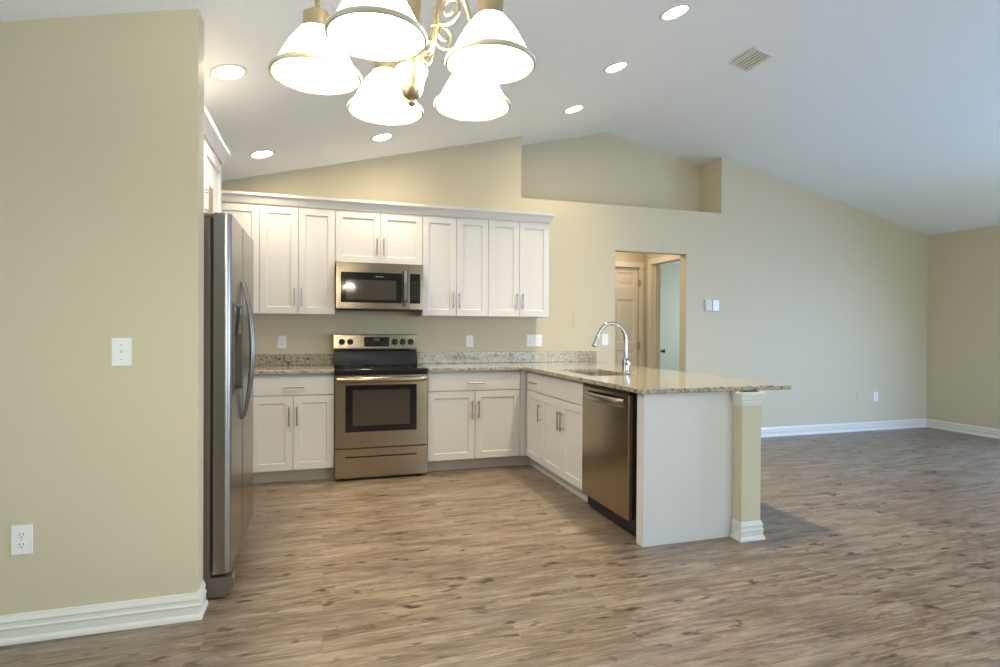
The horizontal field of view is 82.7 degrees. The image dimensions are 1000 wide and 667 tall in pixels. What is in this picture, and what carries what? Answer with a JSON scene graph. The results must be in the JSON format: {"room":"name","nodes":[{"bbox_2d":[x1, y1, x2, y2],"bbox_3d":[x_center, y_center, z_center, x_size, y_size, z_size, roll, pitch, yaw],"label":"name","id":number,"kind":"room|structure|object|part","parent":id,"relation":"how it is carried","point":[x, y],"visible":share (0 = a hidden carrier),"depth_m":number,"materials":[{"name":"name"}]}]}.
{"room":"open-plan kitchen","nodes":[
{"label":"open-plan kitchen","id":0,"kind":"room"},
{"bbox_2d":[0,8,203,614],"bbox_3d":[-2.213,-0.096,2.215,1.887,2.632,0.125,0,0,-17],"label":"wall","id":1,"kind":"structure","parent":0,"point":[102,116],"depth_m":2.33,"materials":[{"name":"beige paint"}]},
{"bbox_2d":[11,524,32,554],"bbox_3d":[-1.893,0.817,2.252,0.072,0.116,0.008,0,0,-17],"label":"wall outlet","id":2,"kind":"object","parent":1,"relation":"attached to","point":[21,535],"visible":1,"depth_m":2.25,"materials":[{"name":"white plastic"}]},
{"bbox_2d":[16,541,26,548],"bbox_3d":[-1.893,0.837,2.249,0.033,0.033,0.002,0,0,-17],"label":"receptacle","id":3,"kind":"object","parent":2,"relation":"attached to","point":[19,544],"depth_m":2.25,"materials":[{"name":"grey plastic"}]},
{"bbox_2d":[16,531,26,538],"bbox_3d":[-1.893,0.798,2.249,0.033,0.033,0.002,0,0,-17],"label":"receptacle","id":4,"kind":"object","parent":2,"relation":"attached to","point":[19,534],"depth_m":2.25,"materials":[{"name":"grey plastic"}]},
{"bbox_2d":[0,580,207,645],"bbox_3d":[-2.159,1.164,2.231,1.808,0.112,0.146,0,0,-17],"label":"baseboard","id":5,"kind":"structure","parent":1,"relation":"attached to","point":[19,628],"depth_m":2.33,"materials":[{"name":"white paint"}]},
{"bbox_2d":[112,338,131,365],"bbox_3d":[-1.561,0.077,2.343,0.072,0.116,0.019,0,0,-17],"label":"light switch","id":6,"kind":"object","parent":1,"relation":"attached to","point":[121,347],"visible":1,"depth_m":2.35,"materials":[{"name":"white plastic"}]},
{"bbox_2d":[0,427,999,666],"bbox_3d":[2.438,1.267,3.596,11.600,0.060,12.800,0,0,-17],"label":"floor","id":7,"kind":"structure","parent":0,"point":[880,548],"depth_m":2.83,"materials":[{"name":"brown wood"}]},
{"bbox_2d":[203,212,254,597],"bbox_3d":[-1.736,0.331,2.937,0.871,1.774,0.910,0,0,-17],"label":"refrigerator","id":8,"kind":"object","parent":7,"relation":"on","point":[229,336],"visible":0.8,"depth_m":2.61,"materials":[{"name":"silver metal"}]},
{"bbox_3d":[-1.332,0.275,2.793,0.073,1.656,0.397,0,0,-17],"label":"freezer door","id":9,"kind":"part","parent":8,"relation":"part of","materials":[{"name":"silver metal"}]},
{"bbox_3d":[-1.323,-0.063,2.798,0.064,0.138,0.260,0,0,-17],"label":"control panel","id":10,"kind":"part","parent":8,"relation":"part of","materials":[{"name":"black glass"}]},
{"bbox_3d":[-1.319,0.087,2.969,0.057,0.718,0.020,0,0,-17],"label":"handle","id":11,"kind":"part","parent":8,"relation":"part of","materials":[{"name":"silver metal"}]},
{"bbox_3d":[-1.468,0.271,3.231,0.073,1.656,0.507,0,0,-17],"label":"fresh food door","id":12,"kind":"part","parent":8,"relation":"part of","materials":[{"name":"silver metal"}]},
{"bbox_3d":[-1.340,0.087,3.038,0.057,0.718,0.020,0,0,-17],"label":"handle","id":13,"kind":"part","parent":8,"relation":"part of","materials":[{"name":"silver metal"}]},
{"bbox_2d":[253,373,333,483],"bbox_3d":[-2.084,0.762,4.741,1.338,0.884,0.654,0,0,-17],"label":"base cabinet","id":14,"kind":"object","parent":7,"relation":"on","point":[293,414],"visible":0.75,"depth_m":4.58,"materials":[{"name":"white paint"}]},
{"bbox_3d":[-1.817,0.800,4.532,0.312,0.596,0.019,0,0,-17],"label":"door","id":15,"kind":"part","parent":14,"relation":"part of","materials":[{"name":"white paint"}]},
{"bbox_3d":[-1.686,0.662,4.542,0.012,0.155,0.039,0,0,-17],"label":"handle","id":16,"kind":"part","parent":14,"relation":"part of","materials":[{"name":"silver metal"}]},
{"bbox_3d":[-1.663,0.418,4.577,0.629,0.154,0.019,0,0,-17],"label":"drawer","id":17,"kind":"part","parent":14,"relation":"part of","materials":[{"name":"white paint"}]},
{"bbox_2d":[254,354,333,374],"bbox_3d":[-2.082,0.253,4.740,1.338,0.132,0.650,0,0,-17],"label":"countertop","id":18,"kind":"structure","parent":14,"relation":"on","point":[264,363],"depth_m":5.06,"materials":[{"name":"stone"}]},
{"bbox_3d":[-1.629,0.662,4.560,0.012,0.155,0.039,0,0,-17],"label":"handle","id":19,"kind":"part","parent":14,"relation":"part of","materials":[{"name":"silver metal"}]},
{"bbox_3d":[-1.515,0.802,4.626,0.314,0.596,0.019,0,0,-17],"label":"door","id":20,"kind":"part","parent":14,"relation":"part of","materials":[{"name":"white paint"}]},
{"bbox_2d":[334,334,427,479],"bbox_3d":[-1.065,0.609,5.006,0.762,1.197,0.738,0,0,-17],"label":"range","id":21,"kind":"object","parent":7,"relation":"on","point":[380,387],"visible":1,"depth_m":4.75,"materials":[{"name":"silver metal"}]},
{"bbox_3d":[-1.438,0.076,5.173,0.056,0.056,0.032,0,0,-17],"label":"knob","id":22,"kind":"part","parent":21,"relation":"part of","materials":[{"name":"black plastic"}]},
{"bbox_3d":[-1.366,0.076,5.195,0.056,0.056,0.032,0,0,-17],"label":"knob","id":23,"kind":"part","parent":21,"relation":"part of","materials":[{"name":"black plastic"}]},
{"bbox_3d":[-1.160,0.081,5.310,0.755,0.147,0.091,0,0,-17],"label":"control panel","id":24,"kind":"part","parent":21,"relation":"part of","materials":[{"name":"silver metal"}]},
{"bbox_3d":[-0.985,1.068,4.742,0.755,0.236,0.030,0,0,-17],"label":"storage drawer","id":25,"kind":"part","parent":21,"relation":"part of","materials":[{"name":"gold metal"}]},
{"bbox_3d":[-0.985,0.617,4.732,0.583,0.386,0.022,0,0,-17],"label":"door glass","id":26,"kind":"part","parent":21,"relation":"part of","materials":[{"name":"black glass"}]},
{"bbox_2d":[334,364,427,374],"bbox_3d":[-1.065,0.315,5.008,0.762,0.050,0.609,0,0,-17],"label":"cooktop","id":27,"kind":"object","parent":21,"relation":"in","point":[339,369],"depth_m":4.78,"materials":[{"name":"black glass"}]},
{"bbox_3d":[-0.983,0.643,4.739,0.755,0.590,0.030,0,0,-17],"label":"oven door","id":28,"kind":"part","parent":21,"relation":"part of","materials":[{"name":"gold metal"}]},
{"bbox_3d":[-0.966,0.378,4.689,0.730,0.044,0.076,0,0,-17],"label":"handle","id":29,"kind":"part","parent":21,"relation":"part of","materials":[{"name":"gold metal"}]},
{"bbox_2d":[426,370,529,471],"bbox_3d":[-0.244,0.768,5.314,0.973,0.884,0.654,0,0,-17],"label":"base cabinet","id":30,"kind":"object","parent":7,"relation":"on","point":[476,419],"visible":0.86,"depth_m":5.03,"materials":[{"name":"white paint"}]},
{"bbox_3d":[-0.425,0.805,4.965,0.416,0.596,0.019,0,0,-17],"label":"door","id":31,"kind":"part","parent":30,"relation":"part of","materials":[{"name":"white paint"}]},
{"bbox_3d":[-0.221,0.423,5.025,0.838,0.154,0.019,0,0,-17],"label":"drawer","id":32,"kind":"part","parent":30,"relation":"part of","materials":[{"name":"white paint"}]},
{"bbox_3d":[-0.213,0.434,4.998,0.170,0.012,0.039,0,0,-17],"label":"handle","id":33,"kind":"part","parent":30,"relation":"part of","materials":[{"name":"silver metal"}]},
{"bbox_3d":[-0.023,0.807,5.090,0.418,0.596,0.019,0,0,-17],"label":"door","id":34,"kind":"part","parent":30,"relation":"part of","materials":[{"name":"white paint"}]},
{"bbox_2d":[417,351,791,393],"bbox_3d":[0.513,0.264,4.507,1.936,0.142,2.635,0,0,-17],"label":"countertop","id":35,"kind":"structure","parent":30,"relation":"on","point":[562,364],"depth_m":4.82,"materials":[{"name":"stone"}]},
{"bbox_2d":[579,372,615,375],"bbox_3d":[0.760,0.438,4.518,0.413,0.202,0.716,0,0,-17],"label":"sink","id":36,"kind":"object","parent":35,"relation":"in","point":[589,373],"visible":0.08,"depth_m":4.87,"materials":[{"name":"silver metal"}]},
{"bbox_2d":[592,322,630,371],"bbox_3d":[0.878,0.106,4.465,0.326,0.401,0.098,0,0,-17],"label":"kitchen faucet","id":37,"kind":"object","parent":35,"relation":"on","point":[625,362],"visible":1,"depth_m":4.49,"materials":[{"name":"silver metal"}]},
{"bbox_3d":[0.880,0.054,4.484,0.277,0.296,0.028,0,0,-17],"label":"spout","id":38,"kind":"part","parent":37,"relation":"part of","materials":[{"name":"silver metal"}]},
{"bbox_3d":[1.011,0.200,4.481,0.033,0.107,0.049,0,0,-17],"label":"handle","id":39,"kind":"part","parent":37,"relation":"part of","materials":[{"name":"silver metal"}]},
{"bbox_2d":[527,371,549,476],"bbox_3d":[0.558,0.774,5.092,0.652,0.884,0.490,0,0,-17],"label":"base cabinet","id":40,"kind":"object","parent":7,"relation":"on","point":[535,394],"visible":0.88,"depth_m":4.95,"materials":[{"name":"white paint"}]},
{"bbox_3d":[0.309,0.426,4.956,0.019,0.154,0.379,0,0,-17],"label":"drawer","id":41,"kind":"part","parent":40,"relation":"part of","materials":[{"name":"white paint"}]},
{"bbox_3d":[0.307,0.809,4.959,0.019,0.596,0.379,0,0,-17],"label":"door","id":42,"kind":"part","parent":40,"relation":"part of","materials":[{"name":"white paint"}]},
{"bbox_2d":[542,372,588,501],"bbox_3d":[0.749,0.779,4.478,0.652,0.884,0.798,0,0,-17],"label":"base cabinet","id":43,"kind":"object","parent":7,"relation":"on","point":[563,398],"visible":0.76,"depth_m":4.37,"materials":[{"name":"white paint"}]},
{"bbox_3d":[0.426,0.813,4.577,0.019,0.596,0.412,0,0,-17],"label":"door","id":44,"kind":"part","parent":43,"relation":"part of","materials":[{"name":"white paint"}]},
{"bbox_3d":[0.453,0.675,4.396,0.039,0.155,0.012,0,0,-17],"label":"handle","id":45,"kind":"part","parent":43,"relation":"part of","materials":[{"name":"silver metal"}]},
{"bbox_3d":[0.470,0.676,4.343,0.039,0.155,0.012,0,0,-17],"label":"handle","id":46,"kind":"part","parent":43,"relation":"part of","materials":[{"name":"silver metal"}]},
{"bbox_3d":[0.485,0.431,4.392,0.019,0.154,0.794,0,0,-17],"label":"false drawer","id":47,"kind":"part","parent":43,"relation":"part of","materials":[{"name":"white paint"}]},
{"bbox_3d":[0.544,0.816,4.196,0.019,0.596,0.378,0,0,-17],"label":"door","id":48,"kind":"part","parent":43,"relation":"part of","materials":[{"name":"white paint"}]},
{"bbox_2d":[582,383,636,536],"bbox_3d":[0.944,0.788,3.752,0.684,0.879,0.688,0,0,-17],"label":"dishwasher","id":49,"kind":"object","parent":7,"relation":"on","point":[609,416],"visible":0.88,"depth_m":3.58,"materials":[{"name":"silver metal"}]},
{"bbox_3d":[0.648,0.418,3.651,0.056,0.052,0.516,0,0,-17],"label":"handle","id":50,"kind":"part","parent":49,"relation":"part of","materials":[{"name":"silver metal"}]},
{"bbox_3d":[0.746,1.169,3.696,0.015,0.115,0.680,0,0,-17],"label":"kick plate","id":51,"kind":"part","parent":49,"relation":"part of","materials":[{"name":"black plastic"}]},
{"bbox_2d":[636,391,732,546],"bbox_3d":[1.107,0.788,3.392,0.615,0.884,0.076,0,0,-17],"label":"end panel","id":52,"kind":"object","parent":7,"relation":"on","point":[685,440],"visible":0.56,"depth_m":3.35,"materials":[{"name":"white paint"}]},
{"bbox_2d":[0,0,999,235],"bbox_3d":[2.194,-1.637,1.851,10.118,1.493,9.660,0,0,-17],"label":"ceiling","id":53,"kind":"structure","parent":0,"point":[889,110],"depth_m":4.51,"materials":[{"name":"white paint"}]},
{"bbox_2d":[208,64,247,80],"bbox_3d":[-1.454,-1.396,3.040,0.191,0.053,0.196,0,0,-17],"label":"recessed light","id":54,"kind":"object","parent":53,"relation":"in","point":[224,72],"visible":1,"depth_m":3.03,"materials":[{"name":"white paint"}]},
{"bbox_2d":[249,150,274,158],"bbox_3d":[-1.878,-1.414,4.488,0.191,0.053,0.196,0,0,-17],"label":"recessed light","id":55,"kind":"object","parent":53,"relation":"in","point":[259,154],"visible":1,"depth_m":4.48,"materials":[{"name":"white paint"}]},
{"bbox_2d":[370,133,393,141],"bbox_3d":[-0.987,-1.642,4.759,0.191,0.053,0.196,0,0,-17],"label":"recessed light","id":56,"kind":"object","parent":53,"relation":"in","point":[383,136],"visible":1,"depth_m":4.75,"materials":[{"name":"white paint"}]},
{"bbox_2d":[268,0,535,125],"bbox_3d":[-0.228,-1.051,1.344,0.590,1.029,0.583,0,0,-17],"label":"chandelier","id":57,"kind":"object","parent":53,"relation":"hanging from","point":[490,52],"visible":1,"depth_m":1.31,"materials":[{"name":"white glass"}]},
{"bbox_3d":[-0.415,-0.637,1.286,0.191,0.101,0.191,0,0,-17],"label":"lamp shade","id":58,"kind":"part","parent":57,"relation":"part of","materials":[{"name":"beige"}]},
{"bbox_3d":[-0.415,-0.643,1.286,0.050,0.075,0.050,0,0,-17],"label":"bulb","id":59,"kind":"part","parent":57,"relation":"part of","materials":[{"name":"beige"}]},
{"bbox_3d":[-0.325,-0.756,1.310,0.194,0.225,0.013,0,0,-15],"label":"arm","id":60,"kind":"part","parent":57,"relation":"part of","materials":[{"name":"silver metal"}]},
{"bbox_3d":[-0.247,-0.650,1.141,0.191,0.101,0.191,0,0,-17],"label":"lamp shade","id":61,"kind":"part","parent":57,"relation":"part of","materials":[{"name":"beige glass"}]},
{"bbox_3d":[-0.247,-0.656,1.141,0.050,0.075,0.050,0,0,-17],"label":"bulb","id":62,"kind":"part","parent":57,"relation":"part of","materials":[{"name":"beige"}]},
{"bbox_3d":[-0.306,-0.650,1.523,0.191,0.101,0.191,0,0,-17],"label":"lamp shade","id":63,"kind":"part","parent":57,"relation":"part of","materials":[{"name":"beige glass"}]},
{"bbox_3d":[-0.306,-0.656,1.523,0.050,0.075,0.050,0,0,-17],"label":"bulb","id":64,"kind":"part","parent":57,"relation":"part of","materials":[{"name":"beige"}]},
{"bbox_3d":[-0.207,-1.029,1.340,0.076,0.985,0.076,0,0,-17],"label":"stem","id":65,"kind":"part","parent":57,"relation":"part of","materials":[{"name":"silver metal"}]},
{"bbox_3d":[-0.101,-0.764,1.294,0.185,0.235,0.013,0,0,24],"label":"arm","id":66,"kind":"part","parent":57,"relation":"part of","materials":[{"name":"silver metal"}]},
{"bbox_3d":[-0.130,-0.765,1.429,0.013,0.234,0.185,1,1,42],"label":"arm","id":67,"kind":"part","parent":57,"relation":"part of","materials":[{"name":"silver metal"}]},
{"bbox_3d":[-0.072,-0.658,1.495,0.050,0.075,0.050,0,0,-17],"label":"bulb","id":68,"kind":"part","parent":57,"relation":"part of","materials":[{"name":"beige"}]},
{"bbox_3d":[-0.072,-0.652,1.495,0.191,0.101,0.191,0,0,-17],"label":"lamp shade","id":69,"kind":"part","parent":57,"relation":"part of","materials":[{"name":"beige glass"}]},
{"bbox_3d":[-0.021,-0.651,1.260,0.191,0.101,0.191,0,0,-17],"label":"lamp shade","id":70,"kind":"part","parent":57,"relation":"part of","materials":[{"name":"beige glass"}]},
{"bbox_3d":[-0.021,-0.657,1.260,0.050,0.075,0.050,0,0,-17],"label":"bulb","id":71,"kind":"part","parent":57,"relation":"part of","materials":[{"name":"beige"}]},
{"bbox_2d":[564,105,584,113],"bbox_3d":[0.683,-2.068,5.245,0.191,0.053,0.196,0,0,-17],"label":"recessed light","id":72,"kind":"object","parent":53,"relation":"in","point":[576,108],"visible":1,"depth_m":5.24,"materials":[{"name":"white paint"}]},
{"bbox_2d":[603,61,628,72],"bbox_3d":[0.893,-2.046,4.372,0.191,0.053,0.196,0,0,-17],"label":"recessed light","id":73,"kind":"object","parent":53,"relation":"in","point":[618,66],"visible":1,"depth_m":4.37,"materials":[{"name":"white paint"}]},
{"bbox_2d":[659,3,690,20],"bbox_3d":[1.110,-2.035,3.603,0.191,0.053,0.196,0,0,-17],"label":"recessed light","id":74,"kind":"object","parent":53,"relation":"in","point":[674,12],"visible":1,"depth_m":3.60,"materials":[{"name":"white paint"}]},
{"bbox_2d":[730,48,772,71],"bbox_3d":[2.050,-2.228,4.640,0.173,0.047,0.296,0,0,-17],"label":"ceiling vent","id":75,"kind":"object","parent":53,"relation":"in","point":[756,56],"visible":1,"depth_m":4.63,"materials":[{"name":"white metal"}]},
{"bbox_2d":[222,132,927,427],"bbox_3d":[1.330,-0.554,6.388,9.028,3.531,0.483,0,0,-17],"label":"wall","id":76,"kind":"structure","parent":0,"point":[821,296],"depth_m":6.53,"materials":[{"name":"beige paint"}]},
{"bbox_2d":[222,202,262,314],"bbox_3d":[-2.406,-0.627,4.780,0.735,0.917,0.367,0,0,-17],"label":"upper cabinet","id":77,"kind":"object","parent":76,"relation":"attached to","point":[247,215],"visible":0.08,"depth_m":4.74,"materials":[{"name":"white paint"}]},
{"bbox_2d":[278,336,285,347],"bbox_3d":[-1.960,0.077,5.113,0.072,0.116,0.008,0,0,-17],"label":"wall outlet","id":78,"kind":"object","parent":76,"relation":"attached to","point":[281,339],"visible":1,"depth_m":5.11,"materials":[{"name":"white plastic"}]},
{"bbox_2d":[254,354,332,365],"bbox_3d":[-2.175,0.235,5.040,1.338,0.102,0.020,0,0,-17],"label":"backsplash","id":79,"kind":"structure","parent":76,"relation":"attached to","point":[260,359],"depth_m":5.13,"materials":[{"name":"stone"}]},
{"bbox_2d":[259,204,334,314],"bbox_3d":[-1.763,-0.625,4.980,0.607,0.917,0.367,0,0,-17],"label":"upper cabinet","id":80,"kind":"object","parent":76,"relation":"attached to","point":[297,244],"visible":1,"depth_m":4.84,"materials":[{"name":"white paint"}]},
{"bbox_3d":[-1.867,-0.620,4.805,0.303,0.903,0.019,0,0,-17],"label":"door","id":81,"kind":"part","parent":80,"relation":"part of","materials":[{"name":"white paint"}]},
{"bbox_3d":[-1.576,-0.619,4.895,0.298,0.903,0.019,0,0,-17],"label":"door","id":82,"kind":"part","parent":80,"relation":"part of","materials":[{"name":"white paint"}]},
{"bbox_2d":[335,209,421,264],"bbox_3d":[-1.109,-0.851,5.181,0.758,0.461,0.367,0,0,-17],"label":"upper cabinet","id":83,"kind":"object","parent":76,"relation":"attached to","point":[360,236],"visible":0.84,"depth_m":5.04,"materials":[{"name":"white paint"}]},
{"bbox_3d":[-1.248,-0.846,4.996,0.381,0.447,0.019,0,0,-17],"label":"door","id":84,"kind":"part","parent":83,"relation":"part of","materials":[{"name":"white paint"}]},
{"bbox_2d":[335,262,422,311],"bbox_3d":[-1.098,-0.409,5.144,0.749,0.414,0.450,0,0,-17],"label":"microwave oven","id":85,"kind":"object","parent":83,"relation":"attached to","point":[359,287],"visible":1,"depth_m":4.97,"materials":[{"name":"silver metal"}]},
{"bbox_3d":[-1.119,-0.399,4.960,0.523,0.264,0.021,0,0,-17],"label":"door glass","id":86,"kind":"part","parent":85,"relation":"part of","materials":[{"name":"black glass"}]},
{"bbox_3d":[-0.835,-0.393,5.015,0.038,0.316,0.047,0,0,-17],"label":"handle","id":87,"kind":"part","parent":85,"relation":"part of","materials":[{"name":"silver metal"}]},
{"bbox_3d":[-0.752,-0.414,5.080,0.126,0.397,0.030,0,0,-17],"label":"control panel","id":88,"kind":"part","parent":85,"relation":"part of","materials":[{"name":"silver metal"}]},
{"bbox_3d":[-1.028,-0.764,5.035,0.012,0.150,0.039,0,0,-17],"label":"handle","id":89,"kind":"part","parent":83,"relation":"part of","materials":[{"name":"silver metal"}]},
{"bbox_3d":[-0.885,-0.845,5.109,0.372,0.447,0.019,0,0,-17],"label":"door","id":90,"kind":"part","parent":83,"relation":"part of","materials":[{"name":"white paint"}]},
{"bbox_2d":[417,215,487,316],"bbox_3d":[-0.450,-0.620,5.388,0.621,0.917,0.367,0,0,-17],"label":"upper cabinet","id":91,"kind":"object","parent":76,"relation":"attached to","point":[454,249],"visible":0.92,"depth_m":5.25,"materials":[{"name":"white paint"}]},
{"bbox_3d":[-0.556,-0.616,5.213,0.312,0.903,0.019,0,0,-17],"label":"door","id":92,"kind":"part","parent":91,"relation":"part of","materials":[{"name":"white paint"}]},
{"bbox_3d":[-0.427,-0.305,5.226,0.012,0.150,0.039,0,0,-17],"label":"handle","id":93,"kind":"part","parent":91,"relation":"part of","materials":[{"name":"silver metal"}]},
{"bbox_3d":[-0.371,-0.305,5.243,0.012,0.150,0.039,0,0,-17],"label":"handle","id":94,"kind":"part","parent":91,"relation":"part of","materials":[{"name":"silver metal"}]},
{"bbox_3d":[-0.259,-0.615,5.305,0.303,0.903,0.019,0,0,-17],"label":"door","id":95,"kind":"part","parent":91,"relation":"part of","materials":[{"name":"white paint"}]},
{"bbox_2d":[466,335,472,346],"bbox_3d":[-0.301,0.077,5.629,0.072,0.116,0.008,0,0,-17],"label":"wall outlet","id":96,"kind":"object","parent":76,"relation":"attached to","point":[469,338],"visible":1,"depth_m":5.63,"materials":[{"name":"white plastic"}]},
{"bbox_2d":[417,351,595,363],"bbox_3d":[0.110,0.238,5.751,1.904,0.112,0.020,0,0,-17],"label":"backsplash","id":97,"kind":"structure","parent":76,"relation":"attached to","point":[509,356],"depth_m":5.73,"materials":[{"name":"stone"}]},
{"bbox_2d":[487,219,548,317],"bbox_3d":[0.141,-0.618,5.572,0.614,0.917,0.367,0,0,-17],"label":"upper cabinet","id":98,"kind":"object","parent":76,"relation":"attached to","point":[518,251],"visible":0.95,"depth_m":5.43,"materials":[{"name":"white paint"}]},
{"bbox_2d":[222,190,554,222],"bbox_3d":[-1.137,-1.123,5.167,3.387,0.082,0.373,0,0,-17],"label":"crown molding","id":99,"kind":"structure","parent":98,"relation":"attached to","point":[228,196],"depth_m":5.02,"materials":[{"name":"white paint"}]},
{"bbox_3d":[0.035,-0.614,5.396,0.305,0.903,0.019,0,0,-17],"label":"door","id":100,"kind":"part","parent":98,"relation":"part of","materials":[{"name":"white paint"}]},
{"bbox_3d":[0.329,-0.612,5.488,0.303,0.903,0.019,0,0,-17],"label":"door","id":101,"kind":"part","parent":98,"relation":"part of","materials":[{"name":"white paint"}]},
{"bbox_2d":[527,335,541,345],"bbox_3d":[0.354,0.072,5.831,0.168,0.120,0.011,0,0,-17],"label":"light switch","id":102,"kind":"object","parent":76,"relation":"attached to","point":[532,340],"visible":1,"depth_m":5.83,"materials":[{"name":"white plastic"}]},
{"bbox_2d":[602,334,607,344],"bbox_3d":[1.123,0.067,6.070,0.074,0.120,0.011,0,0,-17],"label":"light switch","id":103,"kind":"object","parent":76,"relation":"attached to","point":[604,336],"visible":1,"depth_m":6.07,"materials":[{"name":"white plastic"}]},
{"bbox_2d":[704,300,718,310],"bbox_3d":[2.405,-0.318,6.455,0.177,0.124,0.030,0,0,-17],"label":"thermostat","id":104,"kind":"object","parent":76,"relation":"attached to","point":[710,305],"visible":1,"depth_m":6.44,"materials":[{"name":"white plastic"}]},
{"bbox_2d":[761,418,926,436],"bbox_3d":[3.845,1.166,6.920,3.696,0.112,0.021,0,0,-17],"label":"baseboard","id":105,"kind":"structure","parent":76,"relation":"attached to","point":[908,423],"depth_m":7.04,"materials":[{"name":"white paint"}]},
{"bbox_2d":[873,392,877,400],"bbox_3d":[4.766,0.799,7.210,0.078,0.118,0.008,0,0,-17],"label":"wall outlet","id":106,"kind":"object","parent":76,"relation":"attached to","point":[875,394],"visible":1,"depth_m":7.21,"materials":[{"name":"white plastic"}]},
{"bbox_2d":[615,252,645,366],"bbox_3d":[1.511,-0.020,6.846,1.250,2.460,1.022,0,0,-17],"label":"wall","id":107,"kind":"structure","parent":0,"point":[619,256],"depth_m":7.38,"materials":[{"name":"beige paint"}]},
{"bbox_2d":[615,267,640,365],"bbox_3d":[1.457,0.172,7.274,0.722,2.045,0.095,0,0,-17],"label":"door","id":108,"kind":"structure","parent":107,"relation":"in","point":[627,283],"depth_m":7.34,"materials":[{"name":"beige paint"}]},
{"bbox_2d":[615,261,643,366],"bbox_3d":[1.350,0.144,7.218,1.065,2.125,0.018,0,0,-17],"label":"trim","id":109,"kind":"structure","parent":107,"relation":"attached to","point":[639,265],"depth_m":7.36,"materials":[{"name":"beige paint"}]},
{"bbox_2d":[624,264,679,370],"bbox_3d":[4.084,-0.020,8.929,5.100,2.460,3.472,0,0,-17],"label":"wall","id":110,"kind":"structure","parent":0,"point":[670,273],"depth_m":10.33,"materials":[{"name":"grey paint"}]},
{"bbox_2d":[645,253,680,370],"bbox_3d":[2.018,-0.018,6.952,0.218,2.460,0.922,0,0,-17],"label":"wall","id":111,"kind":"structure","parent":0,"point":[648,256],"depth_m":7.35,"materials":[{"name":"beige paint"}]},
{"bbox_2d":[659,267,664,368],"bbox_3d":[2.164,0.174,7.623,0.095,2.045,0.680,0,0,17],"label":"door","id":112,"kind":"structure","parent":111,"relation":"in","point":[660,350],"depth_m":7.30,"materials":[{"name":"beige paint"}]},
{"bbox_2d":[647,255,679,368],"bbox_3d":[2.068,0.132,6.959,0.118,2.160,0.790,0,0,-17],"label":"trim","id":113,"kind":"structure","parent":111,"relation":"attached to","point":[653,268],"depth_m":7.26,"materials":[{"name":"beige paint"}]},
{"bbox_2d":[732,391,760,521],"bbox_3d":[1.103,0.780,4.673,0.137,0.884,2.678,0,0,-17],"label":"wall","id":114,"kind":"structure","parent":0,"point":[746,463],"depth_m":3.40,"materials":[{"name":"beige paint"}]},
{"bbox_2d":[730,519,765,542],"bbox_3d":[1.104,1.166,4.666,0.179,0.112,2.699,0,0,-17],"label":"baseboard","id":115,"kind":"structure","parent":114,"relation":"attached to","point":[748,531],"depth_m":3.39,"materials":[{"name":"white paint"}]},
{"bbox_2d":[732,391,765,405],"bbox_3d":[1.109,0.380,4.661,0.173,0.084,2.694,0,0,-17],"label":"trim","id":116,"kind":"structure","parent":114,"relation":"attached to","point":[748,398],"depth_m":3.38,"materials":[{"name":"white paint"}]},
{"bbox_2d":[926,225,999,428],"bbox_3d":[7.007,0.002,3.156,0.100,2.527,9.068,0,0,-17],"label":"wall","id":117,"kind":"structure","parent":0,"point":[963,308],"depth_m":7.04,"materials":[{"name":"beige paint"}]},
{"bbox_2d":[926,418,999,438],"bbox_3d":[6.942,1.209,3.146,0.021,0.112,9.068,0,0,-17],"label":"baseboard","id":118,"kind":"structure","parent":117,"relation":"attached to","point":[931,423],"depth_m":7.02,"materials":[{"name":"white paint"}]},
{"bbox_3d":[-2.474,-0.015,3.579,0.100,2.448,2.633,0,0,-17],"label":"wall","id":119,"kind":"structure","parent":0,"visible":0},
{"bbox_2d":[204,105,229,212],"bbox_3d":[-1.875,-0.862,2.978,0.680,0.558,1.141,0,0,-17],"label":"upper cabinet","id":120,"kind":"object","parent":119,"relation":"attached to","point":[213,158],"visible":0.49,"depth_m":3.24,"materials":[{"name":"white paint"}]},
{"bbox_3d":[-1.559,-0.712,3.024,0.039,0.150,0.012,0,0,-17],"label":"handle","id":121,"kind":"part","parent":120,"relation":"part of","materials":[{"name":"silver metal"}]},
{"bbox_3d":[-1.577,-0.713,3.081,0.039,0.150,0.012,0,0,-17],"label":"handle","id":122,"kind":"part","parent":120,"relation":"part of","materials":[{"name":"silver metal"}]},
{"bbox_3d":[-1.676,-0.817,3.306,0.019,0.459,0.545,0,0,-17],"label":"door","id":123,"kind":"part","parent":120,"relation":"part of","materials":[{"name":"white paint"}]},
{"bbox_3d":[-1.873,-1.100,2.977,0.680,0.082,1.141,0,0,-17],"label":"crown","id":124,"kind":"part","parent":120,"relation":"part of","materials":[{"name":"white paint"}]}
]}

